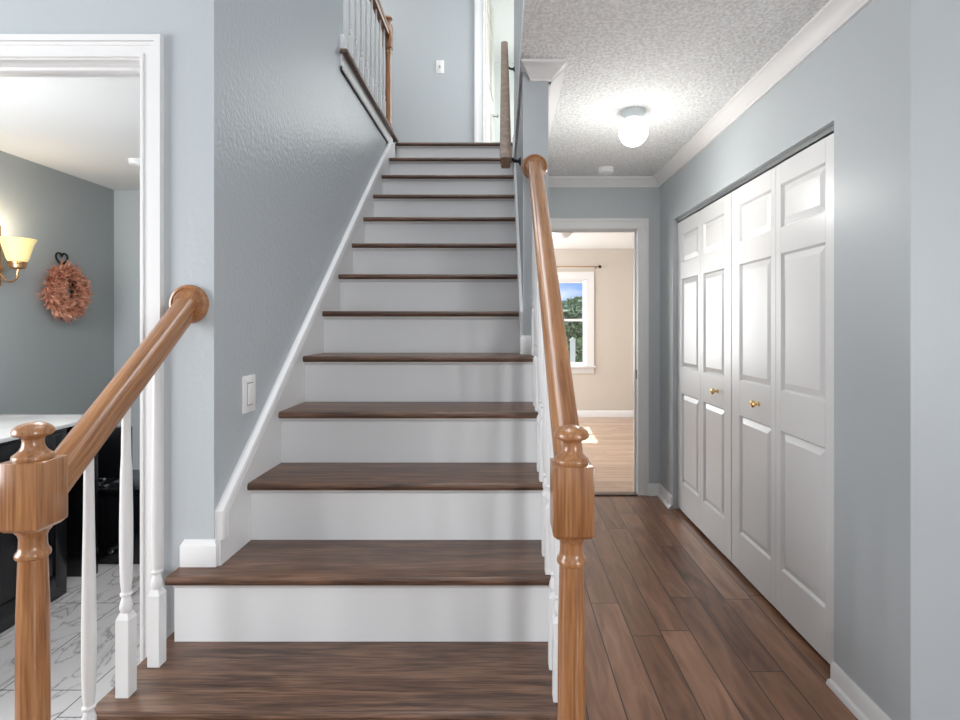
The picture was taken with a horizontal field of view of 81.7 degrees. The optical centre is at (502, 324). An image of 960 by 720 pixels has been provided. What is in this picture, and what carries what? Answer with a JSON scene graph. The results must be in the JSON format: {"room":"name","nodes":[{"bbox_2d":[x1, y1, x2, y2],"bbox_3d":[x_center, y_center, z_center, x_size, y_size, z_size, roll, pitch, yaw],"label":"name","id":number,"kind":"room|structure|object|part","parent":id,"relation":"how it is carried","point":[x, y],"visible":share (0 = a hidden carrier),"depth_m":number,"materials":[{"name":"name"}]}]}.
{"room":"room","nodes":[
{"label":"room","id":0,"kind":"room"},
{"bbox_2d":[0,151,113,414],"bbox_3d":[-3.220,0.088,3.163,0.160,2.357,2.875,0,0,0],"label":"wall","id":1,"kind":"structure","parent":0,"point":[49,366],"depth_m":3.86,"materials":[{"name":"grey paint"}]},
{"bbox_2d":[0,226,36,285],"bbox_3d":[-3.023,-0.430,3.430,0.234,0.380,0.188,0,0,0],"label":"wall sconce","id":2,"kind":"object","parent":1,"relation":"attached to","point":[17,251],"visible":1,"depth_m":3.39,"materials":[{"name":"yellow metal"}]},
{"bbox_3d":[-3.124,-0.430,3.430,0.032,0.380,0.080,0,0,0],"label":"plate","id":3,"kind":"part","parent":2,"relation":"part of","materials":[{"name":"orange metal"}]},
{"bbox_3d":[-3.060,-0.310,3.430,0.132,0.102,0.012,0,0,0],"label":"arm","id":4,"kind":"part","parent":2,"relation":"part of","materials":[{"name":"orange metal"}]},
{"bbox_3d":[-3.000,-0.462,3.430,0.188,0.140,0.188,0,0,0],"label":"lamp shade","id":5,"kind":"part","parent":2,"relation":"part of","materials":[{"name":"white"}]},
{"bbox_2d":[55,252,68,264],"bbox_3d":[-3.128,-0.462,3.935,0.012,0.106,0.116,0,0,0],"label":"wall hook","id":6,"kind":"object","parent":1,"relation":"attached to","point":[61,254],"visible":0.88,"depth_m":3.93,"materials":[{"name":"black metal"}]},
{"bbox_2d":[36,259,94,322],"bbox_3d":[-3.063,-0.235,3.924,0.122,0.465,0.493,0,0,0],"label":"wreath","id":7,"kind":"object","parent":6,"relation":"hanging from","point":[59,279],"visible":1,"depth_m":3.88,"materials":[{"name":"brown"}]},
{"bbox_2d":[0,77,139,189],"bbox_3d":[-2.109,-1.095,3.135,2.382,0.010,2.930,0,0,0],"label":"ceiling","id":8,"kind":"structure","parent":0,"point":[86,128],"depth_m":3.03,"materials":[{"name":"white paint"}]},
{"bbox_2d":[128,158,139,166],"bbox_3d":[-2.420,-1.071,3.670,0.100,0.039,0.100,0,0,0],"label":"smoke detector","id":9,"kind":"object","parent":8,"relation":"attached to","point":[132,161],"visible":0.6,"depth_m":3.63,"materials":[{"name":"white plastic"}]},
{"bbox_2d":[0,0,184,638],"bbox_3d":[-2.158,-1.233,1.667,2.485,5.000,0.115,0,0,0],"label":"wall","id":10,"kind":"structure","parent":0,"point":[166,18],"depth_m":1.61,"materials":[{"name":"grey paint"}]},
{"bbox_2d":[0,34,163,662],"bbox_3d":[-1.498,0.216,1.659,1.028,2.102,0.133,0,0,0],"label":"trim","id":11,"kind":"structure","parent":10,"relation":"attached to","point":[21,55],"depth_m":1.60,"materials":[{"name":"white paint"}]},
{"bbox_2d":[180,539,218,566],"bbox_3d":[-0.875,0.657,1.613,0.106,0.077,0.043,0,0,0],"label":"baseboard","id":12,"kind":"structure","parent":10,"relation":"attached to","point":[193,552],"depth_m":1.59,"materials":[{"name":"white paint"}]},
{"bbox_2d":[114,190,139,469],"bbox_3d":[-2.060,0.088,4.540,2.280,2.357,0.120,0,0,0],"label":"wall","id":13,"kind":"structure","parent":0,"point":[126,202],"depth_m":4.48,"materials":[{"name":"grey paint"}]},
{"bbox_2d":[185,0,404,538],"bbox_3d":[-0.876,-1.233,3.402,0.083,5.000,3.596,0,0,0],"label":"wall","id":14,"kind":"structure","parent":0,"point":[282,153],"depth_m":1.83,"materials":[{"name":"grey paint"}]},
{"bbox_2d":[242,374,255,413],"bbox_3d":[-0.830,0.225,1.817,0.010,0.120,0.086,0,0,0],"label":"light switch","id":15,"kind":"object","parent":14,"relation":"attached to","point":[248,382],"visible":1,"depth_m":1.80,"materials":[{"name":"white plastic"}]},
{"bbox_3d":[-0.828,0.225,1.817,0.001,0.074,0.041,0,0,0],"label":"rocker frame","id":16,"kind":"part","parent":15,"relation":"part of","materials":[{"name":"white plastic"}]},
{"bbox_2d":[343,0,474,143],"bbox_3d":[-0.800,-2.563,4.760,5.000,2.340,1.120,0,0,0],"label":"wall","id":17,"kind":"structure","parent":0,"point":[427,106],"depth_m":5.20,"materials":[{"name":"grey paint"}]},
{"bbox_2d":[436,60,443,73],"bbox_3d":[-0.590,-2.417,5.192,0.074,0.124,0.016,0,0,0],"label":"light switch","id":18,"kind":"object","parent":17,"relation":"attached to","point":[439,63],"visible":1,"depth_m":5.19,"materials":[{"name":"white plastic"}]},
{"bbox_2d":[475,0,484,141],"bbox_3d":[0.136,-2.452,5.251,0.804,2.118,0.138,0,0,0],"label":"trim","id":19,"kind":"structure","parent":17,"relation":"attached to","point":[479,4],"depth_m":5.19,"materials":[{"name":"white paint"}]},
{"bbox_2d":[0,417,857,719],"bbox_3d":[-0.200,1.317,2.550,6.400,0.100,10.300,0,0,0],"label":"floor","id":20,"kind":"structure","parent":0,"point":[674,630],"depth_m":2.29,"materials":[{"name":"brown wood"}]},
{"bbox_2d":[0,415,97,632],"bbox_3d":[-2.580,0.864,2.300,1.110,0.806,1.120,0,0,0],"label":"base cabinet","id":21,"kind":"object","parent":20,"relation":"on","point":[65,537],"visible":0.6,"depth_m":2.57,"materials":[{"name":"black paint"}]},
{"bbox_3d":[-2.054,0.857,2.400,0.017,0.720,0.400,0,0,0],"label":"door","id":22,"kind":"part","parent":21,"relation":"part of","materials":[{"name":"black paint"}]},
{"bbox_3d":[-2.595,0.874,2.815,1.050,0.786,0.050,0,0,0],"label":"panel","id":23,"kind":"part","parent":21,"relation":"part of","materials":[{"name":"black paint"}]},
{"bbox_2d":[98,470,139,563],"bbox_3d":[-1.853,1.067,3.115,1.525,0.400,0.430,0,0,0],"label":"base cabinet","id":24,"kind":"object","parent":20,"relation":"on","point":[108,497],"visible":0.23,"depth_m":2.93,"materials":[{"name":"black paint"}]},
{"bbox_3d":[-2.345,1.067,2.934,0.470,0.320,0.012,0,0,0],"label":"door","id":25,"kind":"part","parent":24,"relation":"part of","materials":[{"name":"black paint"}]},
{"bbox_2d":[98,478,108,487],"bbox_3d":[-2.160,0.842,2.967,0.080,0.050,0.035,0,0,0],"label":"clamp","id":26,"kind":"object","parent":24,"relation":"on","point":[100,480],"visible":0.67,"depth_m":2.96,"materials":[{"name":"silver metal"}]},
{"bbox_3d":[-2.055,1.182,2.914,0.032,0.032,0.028,0,0,0],"label":"knob","id":27,"kind":"part","parent":24,"relation":"part of","materials":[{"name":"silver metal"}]},
{"bbox_2d":[98,426,131,482],"bbox_3d":[-2.263,0.717,3.100,0.375,0.300,0.120,0,0,0],"label":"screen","id":28,"kind":"object","parent":24,"relation":"on","point":[109,455],"visible":0.3,"depth_m":3.08,"materials":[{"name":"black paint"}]},
{"bbox_3d":[-1.855,1.067,2.934,0.470,0.320,0.012,0,0,0],"label":"door","id":29,"kind":"part","parent":24,"relation":"part of","materials":[{"name":"black paint"}]},
{"bbox_2d":[94,135,557,719],"bbox_3d":[-0.383,-0.093,2.666,1.235,2.720,3.362,0,0,0],"label":"staircase","id":30,"kind":"structure","parent":20,"relation":"on","point":[336,591],"depth_m":1.80,"materials":[{"name":"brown wood"}]},
{"bbox_2d":[0,285,208,719],"bbox_3d":[-0.905,0.480,1.321,0.112,1.193,0.580,0,0,0],"label":"stair railing","id":31,"kind":"object","parent":30,"relation":"on","point":[36,482],"visible":1,"depth_m":1.20,"materials":[{"name":"brown wood"}]},
{"bbox_3d":[-0.905,0.668,1.069,0.077,0.818,0.077,0,0,0],"label":"newel post","id":32,"kind":"part","parent":31,"relation":"part of","materials":[{"name":"brown wood"}]},
{"bbox_3d":[-0.905,0.138,1.346,0.056,0.430,0.529,0,0,0],"label":"handrail","id":33,"kind":"part","parent":31,"relation":"part of","materials":[{"name":"brown wood"}]},
{"bbox_3d":[-0.817,-0.352,2.817,0.017,1.948,2.427,0,0,0],"label":"skirt cap moulding","id":34,"kind":"part","parent":30,"relation":"part of","materials":[{"name":"white paint"}]},
{"bbox_2d":[340,0,397,142],"bbox_3d":[-0.835,-1.766,3.538,0.075,0.917,1.396,0,0,0],"label":"landing railing","id":35,"kind":"object","parent":30,"relation":"on","point":[379,111],"visible":0.98,"depth_m":3.50,"materials":[{"name":"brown wood"}]},
{"bbox_3d":[-0.830,-2.093,3.445,0.056,0.060,1.090,0,0,0],"label":"handrail","id":36,"kind":"part","parent":35,"relation":"part of","materials":[{"name":"brown wood"}]},
{"bbox_3d":[-0.830,-1.786,4.000,0.066,0.735,0.066,0,0,0],"label":"newel post","id":37,"kind":"part","parent":35,"relation":"part of","materials":[{"name":"brown wood"}]},
{"bbox_2d":[522,154,594,719],"bbox_3d":[0.134,0.178,1.691,0.109,1.797,1.322,0,0,0],"label":"stair railing","id":38,"kind":"object","parent":30,"relation":"on","point":[567,475],"visible":1,"depth_m":1.23,"materials":[{"name":"brown wood"}]},
{"bbox_3d":[0.134,-0.174,1.716,0.060,1.020,1.271,0,0,0],"label":"handrail","id":39,"kind":"part","parent":38,"relation":"part of","materials":[{"name":"brown wood"}]},
{"bbox_3d":[0.132,0.671,1.069,0.077,0.812,0.077,0,0,0],"label":"newel post","id":40,"kind":"part","parent":38,"relation":"part of","materials":[{"name":"brown wood"}]},
{"bbox_2d":[492,0,513,62],"bbox_3d":[-0.250,-3.783,2.700,6.500,0.100,10.600,0,0,0],"label":"ceiling","id":41,"kind":"structure","parent":0,"point":[503,9],"depth_m":6.96,"materials":[{"name":"white paint"}]},
{"bbox_2d":[494,63,513,141],"bbox_3d":[0.550,-2.563,6.660,2.300,2.340,2.680,0,0,0],"label":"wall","id":42,"kind":"structure","parent":0,"point":[497,66],"depth_m":7.90,"materials":[{"name":"white paint"}]},
{"bbox_2d":[485,0,499,141],"bbox_3d":[-0.112,-2.398,5.687,0.097,1.990,0.720,0,0,5],"label":"door","id":43,"kind":"structure","parent":42,"relation":"in","point":[489,12],"depth_m":5.57,"materials":[{"name":"white paint"}]},
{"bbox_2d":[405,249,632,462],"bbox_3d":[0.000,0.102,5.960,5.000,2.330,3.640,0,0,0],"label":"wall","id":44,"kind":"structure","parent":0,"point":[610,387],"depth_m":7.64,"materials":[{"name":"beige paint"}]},
{"bbox_2d":[558,272,595,373],"bbox_3d":[0.755,-0.033,7.670,1.030,1.400,0.180,0,0,0],"label":"window","id":45,"kind":"structure","parent":44,"relation":"in","point":[587,366],"depth_m":7.62,"materials":[{"name":"white paint"}]},
{"bbox_3d":[0.755,-0.333,7.719,0.750,0.560,0.028,0,0,0],"label":"sash","id":46,"kind":"part","parent":45,"relation":"part of","materials":[{"name":"white paint"}]},
{"bbox_3d":[0.755,0.232,7.689,0.750,0.630,0.028,0,0,0],"label":"sash","id":47,"kind":"part","parent":45,"relation":"part of","materials":[{"name":"white paint"}]},
{"bbox_2d":[557,265,600,268],"bbox_3d":[0.730,-0.795,7.593,1.228,0.048,0.094,0,0,0],"label":"curtain rod","id":48,"kind":"object","parent":44,"relation":"attached to","point":[599,266],"visible":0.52,"depth_m":7.56,"materials":[{"name":"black metal"}]},
{"bbox_3d":[0.730,-0.795,7.570,1.160,0.013,0.014,0,0,0],"label":"rod","id":49,"kind":"part","parent":48,"relation":"part of","materials":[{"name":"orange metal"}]},
{"bbox_2d":[577,411,632,416],"bbox_3d":[0.000,1.222,7.633,4.800,0.090,0.013,0,0,0],"label":"baseboard","id":50,"kind":"structure","parent":44,"relation":"attached to","point":[580,413],"depth_m":7.63,"materials":[{"name":"white paint"}]},
{"bbox_2d":[595,492,637,495],"bbox_3d":[0.600,1.262,4.150,0.800,0.009,0.080,0,0,0],"label":"trim","id":51,"kind":"structure","parent":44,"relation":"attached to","point":[596,493],"depth_m":4.12,"materials":[{"name":"brown wood"}]},
{"bbox_2d":[514,0,547,462],"bbox_3d":[0.843,-1.233,0.885,1.515,5.000,6.770,0,0,0],"label":"wall","id":52,"kind":"structure","parent":0,"point":[533,115],"depth_m":2.35,"materials":[{"name":"grey paint"}]},
{"bbox_2d":[500,41,520,167],"bbox_3d":[0.035,-1.477,3.445,0.100,1.551,1.982,0,0,0],"label":"wall handrail","id":53,"kind":"object","parent":52,"relation":"attached to","point":[506,158],"visible":1,"depth_m":2.94,"materials":[{"name":"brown wood"}]},
{"bbox_3d":[0.012,-1.477,3.445,0.054,1.551,1.982,0,0,0],"label":"handrail","id":54,"kind":"part","parent":53,"relation":"part of","materials":[{"name":"brown wood"}]},
{"bbox_2d":[520,335,530,354],"bbox_3d":[0.136,0.085,2.353,0.128,0.082,0.043,0,0,0],"label":"baseboard","id":55,"kind":"structure","parent":52,"relation":"attached to","point":[525,340],"depth_m":2.33,"materials":[{"name":"white paint"}]},
{"bbox_2d":[521,59,566,138],"bbox_3d":[0.170,-1.058,3.207,0.188,0.064,1.867,0,0,0],"label":"trim","id":56,"kind":"structure","parent":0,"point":[552,71],"depth_m":2.32,"materials":[{"name":"white paint"}]},
{"bbox_2d":[552,233,632,248],"bbox_3d":[0.000,-1.071,6.000,4.800,0.045,3.600,0,0,0],"label":"ceiling","id":57,"kind":"structure","parent":0,"point":[576,240],"depth_m":6.96,"materials":[{"name":"white paint"}]},
{"bbox_2d":[552,233,571,239],"bbox_3d":[0.660,-1.010,6.300,0.250,0.075,0.250,0,0,0],"label":"ceiling light","id":58,"kind":"object","parent":57,"relation":"attached to","point":[560,236],"visible":0.72,"depth_m":6.23,"materials":[{"name":"white plastic"}]},
{"bbox_2d":[548,187,659,482],"bbox_3d":[0.710,0.088,4.197,1.120,2.357,0.115,0,0,0],"label":"wall","id":59,"kind":"structure","parent":0,"point":[563,202],"depth_m":4.14,"materials":[{"name":"grey paint"}]},
{"bbox_2d":[550,218,648,495],"bbox_3d":[0.654,0.237,4.189,0.856,2.059,0.133,0,0,0],"label":"trim","id":60,"kind":"structure","parent":59,"relation":"attached to","point":[639,227],"depth_m":4.13,"materials":[{"name":"white paint"}]},
{"bbox_2d":[548,176,658,186],"bbox_3d":[0.680,-1.058,4.104,0.980,0.064,0.072,0,0,0],"label":"trim","id":61,"kind":"structure","parent":59,"relation":"attached to","point":[553,181],"depth_m":4.10,"materials":[{"name":"white paint"}]},
{"bbox_2d":[513,0,829,175],"bbox_3d":[1.536,-1.130,0.820,2.928,0.080,6.840,0,0,0],"label":"ceiling","id":62,"kind":"structure","parent":0,"point":[679,61],"depth_m":2.29,"materials":[{"name":"white paint"}]},
{"bbox_2d":[598,166,613,174],"bbox_3d":[0.715,-1.071,3.860,0.110,0.039,0.110,0,0,0],"label":"smoke detector","id":63,"kind":"object","parent":62,"relation":"attached to","point":[604,170],"visible":1,"depth_m":3.82,"materials":[{"name":"white plastic"}]},
{"bbox_2d":[619,106,647,146],"bbox_3d":[0.665,-1.000,2.830,0.148,0.179,0.148,0,0,0],"label":"ceiling light","id":64,"kind":"object","parent":62,"relation":"attached to","point":[633,131],"visible":1,"depth_m":2.78,"materials":[{"name":"white glass"}]},
{"bbox_2d":[660,0,959,719],"bbox_3d":[2.085,0.088,2.917,1.830,2.357,2.647,0,0,0],"label":"wall","id":65,"kind":"structure","parent":0,"point":[887,82],"depth_m":1.71,"materials":[{"name":"grey paint"}]},
{"bbox_2d":[649,483,672,508],"bbox_3d":[1.126,1.224,3.982,0.088,0.085,0.315,0,0,0],"label":"baseboard","id":66,"kind":"structure","parent":65,"relation":"attached to","point":[655,489],"depth_m":4.04,"materials":[{"name":"white paint"}]},
{"bbox_2d":[677,192,731,561],"bbox_3d":[1.195,0.275,3.369,0.070,1.945,0.900,0,0,0],"label":"door","id":67,"kind":"structure","parent":65,"relation":"in","point":[704,238],"depth_m":3.26,"materials":[{"name":"white paint"}]},
{"bbox_3d":[1.180,0.370,3.100,0.040,0.035,0.035,0,0,0],"label":"knob","id":68,"kind":"part","parent":67,"relation":"part of","materials":[{"name":"gold metal"}]},
{"bbox_2d":[677,125,833,222],"bbox_3d":[1.216,-0.715,2.893,0.040,0.019,1.859,0,0,0],"label":"trim","id":69,"kind":"structure","parent":65,"relation":"attached to","point":[830,130],"depth_m":2.52,"materials":[{"name":"grey metal"}]},
{"bbox_2d":[653,0,872,186],"bbox_3d":[1.134,-1.058,2.832,0.072,0.064,2.617,0,0,0],"label":"trim","id":70,"kind":"structure","parent":65,"relation":"attached to","point":[835,14],"depth_m":2.34,"materials":[{"name":"white paint"}]},
{"bbox_2d":[732,133,833,664],"bbox_3d":[1.195,0.275,2.442,0.070,1.945,0.938,0,0,0],"label":"door","id":71,"kind":"structure","parent":65,"relation":"in","point":[783,218],"depth_m":2.34,"materials":[{"name":"white paint"}]},
{"bbox_3d":[1.180,0.370,2.600,0.040,0.035,0.035,0,0,0],"label":"knob","id":72,"kind":"part","parent":71,"relation":"part of","materials":[{"name":"gold metal"}]},
{"bbox_2d":[826,661,890,719],"bbox_3d":[2.070,1.228,1.762,1.860,0.078,0.399,0,0,0],"label":"baseboard","id":73,"kind":"structure","parent":65,"relation":"attached to","point":[853,697],"depth_m":1.83,"materials":[{"name":"white paint"}]},
{"label":"outside","id":74,"kind":"structure","parent":0,"visible":0},
{"bbox_3d":[0.000,1.617,33.900,60.000,0.100,52.200,0,0,0],"label":"ground","id":75,"kind":"structure","parent":74,"visible":0},
{"bbox_2d":[562,295,581,307],"bbox_3d":[3.570,0.082,26.021,2.626,2.970,2.580,0,0,0],"label":"tree","id":76,"kind":"object","parent":75,"relation":"on","point":[576,299],"visible":0.08,"depth_m":25.69,"materials":[{"name":"green plant"}]},
{"bbox_2d":[562,301,582,345],"bbox_3d":[2.342,0.353,19.981,2.220,2.427,2.181,0,0,0],"label":"tree","id":77,"kind":"object","parent":75,"relation":"on","point":[574,329],"visible":0.33,"depth_m":19.35,"materials":[{"name":"green plant"}]},
{"bbox_2d":[569,337,575,361],"bbox_3d":[1.280,0.897,10.200,0.120,1.340,0.120,0,0,0],"label":"post","id":78,"kind":"object","parent":75,"relation":"on","point":[572,340],"visible":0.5,"depth_m":10.16,"materials":[{"name":"white paint"}]},
{"bbox_2d":[567,336,582,361],"bbox_3d":[1.524,0.926,12.995,3.378,1.411,1.139,0,0,0],"label":"shrub","id":79,"kind":"object","parent":75,"relation":"on","point":[578,344],"visible":0.05,"depth_m":12.78,"materials":[{"name":"green plant"}]}
]}

